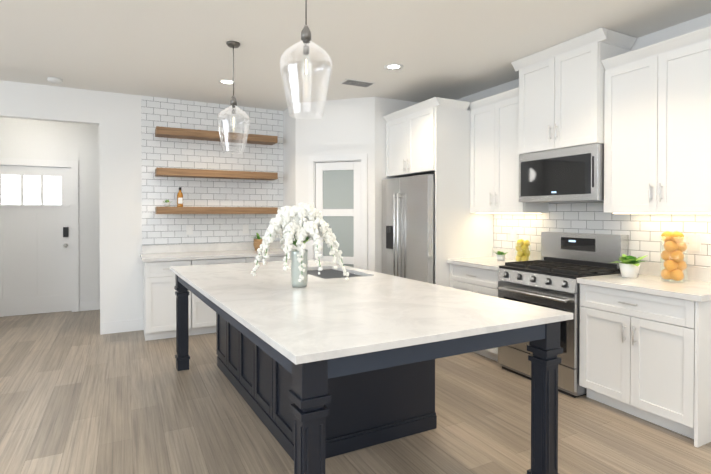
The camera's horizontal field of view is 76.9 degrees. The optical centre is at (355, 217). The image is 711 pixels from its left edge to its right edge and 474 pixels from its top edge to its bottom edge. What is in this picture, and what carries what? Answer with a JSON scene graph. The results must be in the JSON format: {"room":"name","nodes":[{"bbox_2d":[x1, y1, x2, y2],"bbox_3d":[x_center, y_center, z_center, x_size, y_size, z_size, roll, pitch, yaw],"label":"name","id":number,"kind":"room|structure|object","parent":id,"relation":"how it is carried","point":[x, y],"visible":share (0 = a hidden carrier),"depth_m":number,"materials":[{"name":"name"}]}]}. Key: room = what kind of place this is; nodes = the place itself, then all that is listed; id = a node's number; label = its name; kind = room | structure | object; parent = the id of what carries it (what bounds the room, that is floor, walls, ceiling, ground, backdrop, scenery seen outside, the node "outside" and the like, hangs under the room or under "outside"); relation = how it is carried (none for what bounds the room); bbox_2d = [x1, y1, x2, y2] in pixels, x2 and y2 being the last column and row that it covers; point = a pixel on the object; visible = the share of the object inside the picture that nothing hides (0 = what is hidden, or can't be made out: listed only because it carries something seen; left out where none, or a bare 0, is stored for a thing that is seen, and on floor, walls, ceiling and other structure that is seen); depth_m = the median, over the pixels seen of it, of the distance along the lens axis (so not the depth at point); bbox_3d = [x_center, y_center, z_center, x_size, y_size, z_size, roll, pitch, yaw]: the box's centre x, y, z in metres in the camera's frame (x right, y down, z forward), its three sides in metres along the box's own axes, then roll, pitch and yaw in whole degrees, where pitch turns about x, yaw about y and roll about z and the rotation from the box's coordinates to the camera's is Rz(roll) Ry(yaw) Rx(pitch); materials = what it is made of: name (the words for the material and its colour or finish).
{"room":"kitchen","nodes":[
{"label":"kitchen","id":0,"kind":"room"},
{"bbox_2d":[0,117,99,310],"bbox_3d":[-3.856,-0.070,6.493,4.000,2.800,0.120,0,1,-27],"label":"wall","id":1,"kind":"structure","parent":0,"point":[38,139],"depth_m":6.39,"materials":[{"name":"white paint"}]},
{"bbox_2d":[0,166,71,316],"bbox_3d":[-4.434,0.312,6.145,0.904,2.027,0.133,0,1,-27],"label":"front door","id":2,"kind":"structure","parent":1,"relation":"in","point":[35,240],"depth_m":6.18,"materials":[{"name":"white wood"}]},
{"bbox_2d":[0,158,78,311],"bbox_3d":[-4.451,0.266,6.177,1.090,2.135,0.140,0,1,-27],"label":"door frame","id":3,"kind":"structure","parent":1,"relation":"attached to","point":[73,165],"depth_m":6.34,"materials":[{"name":"white wood"}]},
{"bbox_2d":[80,300,99,310],"bbox_3d":[-2.991,1.259,6.878,2.120,0.135,0.015,0,1,-27],"label":"baseboard","id":4,"kind":"structure","parent":1,"relation":"attached to","point":[84,305],"depth_m":6.44,"materials":[{"name":"white wood"}]},
{"bbox_2d":[0,80,237,322],"bbox_3d":[-3.357,-0.055,5.006,8.920,2.800,0.120,0,1,-27],"label":"wall","id":5,"kind":"structure","parent":0,"point":[116,117],"depth_m":5.21,"materials":[{"name":"white paint"}]},
{"bbox_2d":[100,319,142,334],"bbox_3d":[-2.741,1.275,5.262,0.450,0.135,0.015,0,1,-27],"label":"baseboard","id":6,"kind":"structure","parent":5,"relation":"attached to","point":[121,326],"depth_m":5.25,"materials":[{"name":"white wood"}]},
{"bbox_2d":[141,96,282,244],"bbox_3d":[-1.772,-0.570,5.750,1.757,1.784,0.006,0,1,-27],"label":"wall tile","id":7,"kind":"structure","parent":5,"relation":"attached to","point":[159,191],"depth_m":5.68,"materials":[{"name":"white tile"}]},
{"bbox_2d":[186,225,192,234],"bbox_3d":[-2.071,0.149,5.592,0.075,0.120,0.008,0,1,-27],"label":"outlet","id":8,"kind":"object","parent":7,"relation":"attached to","point":[189,229],"visible":1,"depth_m":5.59,"materials":[{"name":"white plastic"}]},
{"bbox_2d":[243,224,248,233],"bbox_3d":[-1.450,0.146,5.914,0.075,0.120,0.008,0,1,-27],"label":"outlet","id":9,"kind":"object","parent":7,"relation":"attached to","point":[245,228],"visible":1,"depth_m":5.91,"materials":[{"name":"white plastic"}]},
{"bbox_2d":[155,207,277,213],"bbox_3d":[-1.718,-0.093,5.635,1.450,0.085,0.251,0,1,-27],"label":"floating shelf","id":10,"kind":"object","parent":5,"relation":"attached to","point":[215,210],"visible":0.92,"depth_m":5.50,"materials":[{"name":"brown wood"}]},
{"bbox_2d":[164,200,171,206],"bbox_3d":[-2.236,-0.176,5.325,0.145,0.085,0.121,0,1,-27],"label":"potted plant","id":11,"kind":"object","parent":10,"relation":"on","point":[166,203],"visible":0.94,"depth_m":5.32,"materials":[{"name":"white"}]},
{"bbox_2d":[177,187,182,206],"bbox_3d":[-2.119,-0.251,5.408,0.068,0.234,0.068,0,1,-27],"label":"bottle","id":12,"kind":"object","parent":10,"relation":"on","point":[179,198],"visible":0.94,"depth_m":5.38,"materials":[{"name":"orange glass"}]},
{"bbox_2d":[155,167,277,179],"bbox_3d":[-1.718,-0.547,5.631,1.450,0.085,0.251,0,1,-27],"label":"floating shelf","id":13,"kind":"object","parent":5,"relation":"attached to","point":[196,173],"visible":1,"depth_m":5.51,"materials":[{"name":"brown wood"}]},
{"bbox_2d":[155,126,277,144],"bbox_3d":[-1.718,-1.023,5.626,1.450,0.085,0.251,0,1,-27],"label":"floating shelf","id":14,"kind":"object","parent":5,"relation":"attached to","point":[181,133],"visible":0.98,"depth_m":5.49,"materials":[{"name":"brown wood"}]},
{"bbox_2d":[283,104,295,249],"bbox_3d":[-0.834,-0.065,5.963,0.100,2.800,0.500,0,1,-27],"label":"wall","id":15,"kind":"structure","parent":0,"point":[289,160],"depth_m":5.92,"materials":[{"name":"white paint"}]},
{"bbox_2d":[296,97,374,271],"bbox_3d":[-0.250,-0.061,5.607,1.046,2.800,0.100,0,1,18],"label":"wall","id":16,"kind":"structure","parent":0,"point":[343,126],"depth_m":5.52,"materials":[{"name":"white paint"}]},
{"bbox_2d":[308,153,366,269],"bbox_3d":[-0.253,0.279,5.602,1.046,2.120,0.118,0,1,18],"label":"door frame","id":17,"kind":"structure","parent":16,"relation":"attached to","point":[314,160],"depth_m":5.47,"materials":[{"name":"white wood"}]},
{"bbox_2d":[316,161,360,268],"bbox_3d":[-0.221,0.319,5.568,0.472,2.022,0.460,0,1,-27],"label":"pantry door","id":18,"kind":"structure","parent":16,"relation":"in","point":[338,195],"depth_m":5.55,"materials":[{"name":"white wood"}]},
{"bbox_2d":[0,310,710,473],"bbox_3d":[-1.382,1.435,1.077,9.040,0.100,12.040,0,1,-27],"label":"floor","id":19,"kind":"structure","parent":0,"point":[79,394],"depth_m":2.98,"materials":[{"name":"brown wood"}]},
{"bbox_2d":[143,260,194,340],"bbox_3d":[-2.190,0.906,5.196,0.471,0.874,0.608,0,1,-27],"label":"base cabinet","id":20,"kind":"object","parent":19,"relation":"on","point":[159,303],"depth_m":4.91,"materials":[{"name":"white wood"}]},
{"bbox_2d":[195,257,250,334],"bbox_3d":[-1.710,0.904,5.445,0.734,0.874,0.608,0,1,-27],"label":"base cabinet","id":21,"kind":"object","parent":19,"relation":"on","point":[205,317],"depth_m":5.13,"materials":[{"name":"white wood"}]},
{"bbox_2d":[140,241,290,261],"bbox_3d":[-1.633,0.396,5.466,1.774,0.138,0.635,0,1,-27],"label":"countertop","id":22,"kind":"structure","parent":21,"relation":"on","point":[171,252],"depth_m":5.47,"materials":[{"name":"white stone"}]},
{"bbox_2d":[252,233,261,250],"bbox_3d":[-1.255,0.306,5.829,0.287,0.232,0.228,0,1,-27],"label":"potted plant","id":23,"kind":"object","parent":22,"relation":"on","point":[257,241],"visible":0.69,"depth_m":5.74,"materials":[{"name":"green plant"}]},
{"bbox_2d":[251,255,290,262],"bbox_3d":[-1.146,0.901,5.737,0.661,0.874,0.608,0,1,-27],"label":"base cabinet","id":24,"kind":"object","parent":19,"relation":"on","point":[272,258],"depth_m":5.46,"materials":[{"name":"white"}]},
{"bbox_2d":[174,279,562,473],"bbox_3d":[-0.312,0.922,3.111,1.492,0.884,2.870,0,1,-27],"label":"kitchen island","id":25,"kind":"object","parent":19,"relation":"on","point":[329,361],"depth_m":2.59,"materials":[{"name":"black wood"}]},
{"bbox_2d":[170,259,572,370],"bbox_3d":[-0.312,0.465,3.107,1.558,0.030,2.932,0,1,-27],"label":"island countertop","id":26,"kind":"structure","parent":25,"relation":"on","point":[271,323],"depth_m":2.29,"materials":[{"name":"white stone"}]},
{"bbox_2d":[251,202,348,286],"bbox_3d":[-0.366,0.176,2.959,0.588,0.551,0.433,0,1,-27],"label":"flower vase","id":27,"kind":"object","parent":26,"relation":"on","point":[303,222],"visible":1,"depth_m":2.89,"materials":[{"name":"clear glass"}]},
{"bbox_2d":[382,174,434,283],"bbox_3d":[0.890,0.435,5.207,0.934,1.793,0.927,0,1,-27],"label":"fridge","id":28,"kind":"object","parent":19,"relation":"on","point":[408,227],"visible":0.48,"depth_m":4.90,"materials":[{"name":"silver metal"}]},
{"bbox_2d":[383,97,492,286],"bbox_3d":[0.951,0.056,5.195,0.853,2.575,1.022,0,1,-27],"label":"surround","id":29,"kind":"object","parent":19,"relation":"on","point":[430,136],"visible":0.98,"depth_m":4.76,"materials":[{"name":"white wood"}]},
{"bbox_2d":[449,264,499,360],"bbox_3d":[1.413,0.913,4.519,0.661,0.874,0.725,0,1,-27],"label":"base cabinet","id":30,"kind":"object","parent":19,"relation":"on","point":[476,280],"visible":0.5,"depth_m":4.35,"materials":[{"name":"white wood"}]},
{"bbox_2d":[497,232,628,397],"bbox_3d":[1.728,0.747,3.829,0.715,1.220,0.772,0,1,-27],"label":"range","id":31,"kind":"object","parent":19,"relation":"on","point":[556,271],"visible":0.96,"depth_m":3.70,"materials":[{"name":"silver metal"}]},
{"bbox_2d":[579,284,710,447],"bbox_3d":[2.123,0.927,3.150,0.661,0.874,0.787,0,1,-27],"label":"base cabinet","id":32,"kind":"object","parent":19,"relation":"on","point":[646,357],"visible":0.98,"depth_m":2.92,"materials":[{"name":"white wood"}]},
{"bbox_2d":[447,248,710,301],"bbox_3d":[1.778,0.412,3.804,0.650,0.138,2.324,0,1,-27],"label":"countertop","id":33,"kind":"structure","parent":32,"relation":"on","point":[696,286],"depth_m":3.20,"materials":[{"name":"white stone"}]},
{"bbox_2d":[494,251,507,260],"bbox_3d":[1.484,0.381,4.523,0.156,0.106,0.143,0,1,-27],"label":"potted plant","id":34,"kind":"object","parent":33,"relation":"on","point":[500,255],"visible":1,"depth_m":4.50,"materials":[{"name":"white"}]},
{"bbox_2d":[515,239,530,261],"bbox_3d":[1.639,0.323,4.387,0.150,0.228,0.150,0,1,-27],"label":"vase","id":35,"kind":"object","parent":33,"relation":"on","point":[522,248],"visible":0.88,"depth_m":4.35,"materials":[{"name":"clear glass"}]},
{"bbox_2d":[611,254,647,277],"bbox_3d":[2.075,0.361,3.394,0.243,0.171,0.266,0,1,-27],"label":"potted plant","id":36,"kind":"object","parent":33,"relation":"on","point":[629,266],"visible":1,"depth_m":3.34,"materials":[{"name":"white"}]},
{"bbox_2d":[660,231,687,282],"bbox_3d":[2.256,0.271,3.174,0.164,0.355,0.164,0,1,-27],"label":"vase","id":37,"kind":"object","parent":33,"relation":"on","point":[674,264],"visible":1,"depth_m":3.13,"materials":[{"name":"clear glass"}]},
{"bbox_2d":[0,0,710,110],"bbox_3d":[-1.382,-1.465,1.048,9.040,0.100,12.040,0,1,-27],"label":"ceiling","id":38,"kind":"structure","parent":0,"point":[446,49],"depth_m":3.64,"materials":[{"name":"white paint"}]},
{"bbox_2d":[47,77,62,83],"bbox_3d":[-3.138,-1.434,4.678,0.136,0.034,0.136,0,1,-27],"label":"smoke detector","id":39,"kind":"object","parent":38,"relation":"attached to","point":[55,80],"visible":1,"depth_m":4.64,"materials":[{"name":"white plastic"}]},
{"bbox_2d":[218,79,235,84],"bbox_3d":[-1.368,-1.450,4.783,0.184,0.004,0.184,0,1,-27],"label":"recessed light","id":40,"kind":"object","parent":38,"relation":"in","point":[226,81],"visible":0.94,"depth_m":4.79,"materials":[{"name":"white"}]},
{"bbox_2d":[217,41,249,153],"bbox_3d":[-1.008,-0.991,3.701,0.270,0.899,0.270,0,1,-27],"label":"pendant light","id":41,"kind":"object","parent":38,"relation":"hanging from","point":[233,45],"visible":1,"depth_m":3.68,"materials":[{"name":"clear glass"}]},
{"bbox_2d":[280,0,331,118],"bbox_3d":[-0.255,-0.977,2.312,0.270,0.899,0.270,0,1,-27],"label":"pendant light","id":42,"kind":"object","parent":38,"relation":"hanging from","point":[306,41],"visible":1,"depth_m":2.30,"materials":[{"name":"clear glass"}]},
{"bbox_2d":[340,79,374,87],"bbox_3d":[0.023,-1.447,4.816,0.340,0.010,0.180,0,1,-27],"label":"ceiling vent","id":43,"kind":"object","parent":38,"relation":"in","point":[353,82],"visible":1,"depth_m":4.80,"materials":[{"name":"white metal"}]},
{"bbox_2d":[384,63,402,69],"bbox_3d":[0.366,-1.445,4.284,0.184,0.004,0.184,0,1,-27],"label":"recessed light","id":44,"kind":"object","parent":38,"relation":"in","point":[394,66],"visible":1,"depth_m":4.28,"materials":[{"name":"white"}]},
{"bbox_2d":[375,97,417,272],"bbox_3d":[0.641,-0.061,5.668,0.970,2.800,0.100,0,1,-27],"label":"wall","id":45,"kind":"structure","parent":0,"point":[385,106],"depth_m":5.43,"materials":[{"name":"white paint"}]},
{"bbox_2d":[457,13,710,221],"bbox_3d":[2.935,-0.029,2.425,0.120,2.800,10.250,0,1,-27],"label":"wall","id":46,"kind":"structure","parent":0,"point":[677,30],"depth_m":3.48,"materials":[{"name":"white paint"}]},
{"bbox_2d":[469,87,548,213],"bbox_3d":[1.537,-0.634,4.567,0.383,1.183,0.725,0,1,-27],"label":"upper cabinet","id":47,"kind":"object","parent":46,"relation":"attached to","point":[494,154],"visible":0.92,"depth_m":4.47,"materials":[{"name":"white wood"}]},
{"bbox_2d":[511,27,636,154],"bbox_3d":[1.853,-1.012,3.876,0.453,0.858,0.888,0,1,-27],"label":"upper cabinet","id":48,"kind":"object","parent":46,"relation":"attached to","point":[561,95],"visible":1,"depth_m":3.69,"materials":[{"name":"white wood"}]},
{"bbox_2d":[519,143,603,202],"bbox_3d":[1.865,-0.361,3.889,0.410,0.436,0.776,0,1,-27],"label":"microwave","id":49,"kind":"object","parent":48,"relation":"attached to","point":[573,174],"visible":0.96,"depth_m":3.72,"materials":[{"name":"silver metal"}]},
{"bbox_2d":[493,201,710,267],"bbox_3d":[2.072,-0.077,3.954,0.006,1.034,2.320,0,1,-27],"label":"wall tile","id":50,"kind":"structure","parent":46,"relation":"attached to","point":[644,232],"depth_m":3.79,"materials":[{"name":"white tile"}]},
{"bbox_2d":[510,229,515,240],"bbox_3d":[1.664,0.178,4.725,0.008,0.120,0.075,0,1,-27],"label":"electrical outlet","id":51,"kind":"object","parent":50,"relation":"attached to","point":[513,234],"visible":1,"depth_m":4.72,"materials":[{"name":"white plastic"}]},
{"bbox_2d":[688,234,700,250],"bbox_3d":[2.441,0.178,3.224,0.008,0.120,0.075,0,1,-27],"label":"electrical outlet","id":52,"kind":"object","parent":50,"relation":"attached to","point":[694,242],"visible":1,"depth_m":3.22,"materials":[{"name":"white plastic"}]},
{"bbox_2d":[601,26,710,213],"bbox_3d":[2.259,-0.620,3.174,0.383,1.183,0.842,0,1,-27],"label":"upper cabinet","id":53,"kind":"object","parent":46,"relation":"attached to","point":[657,128],"visible":1,"depth_m":3.11,"materials":[{"name":"white wood"}]}
]}

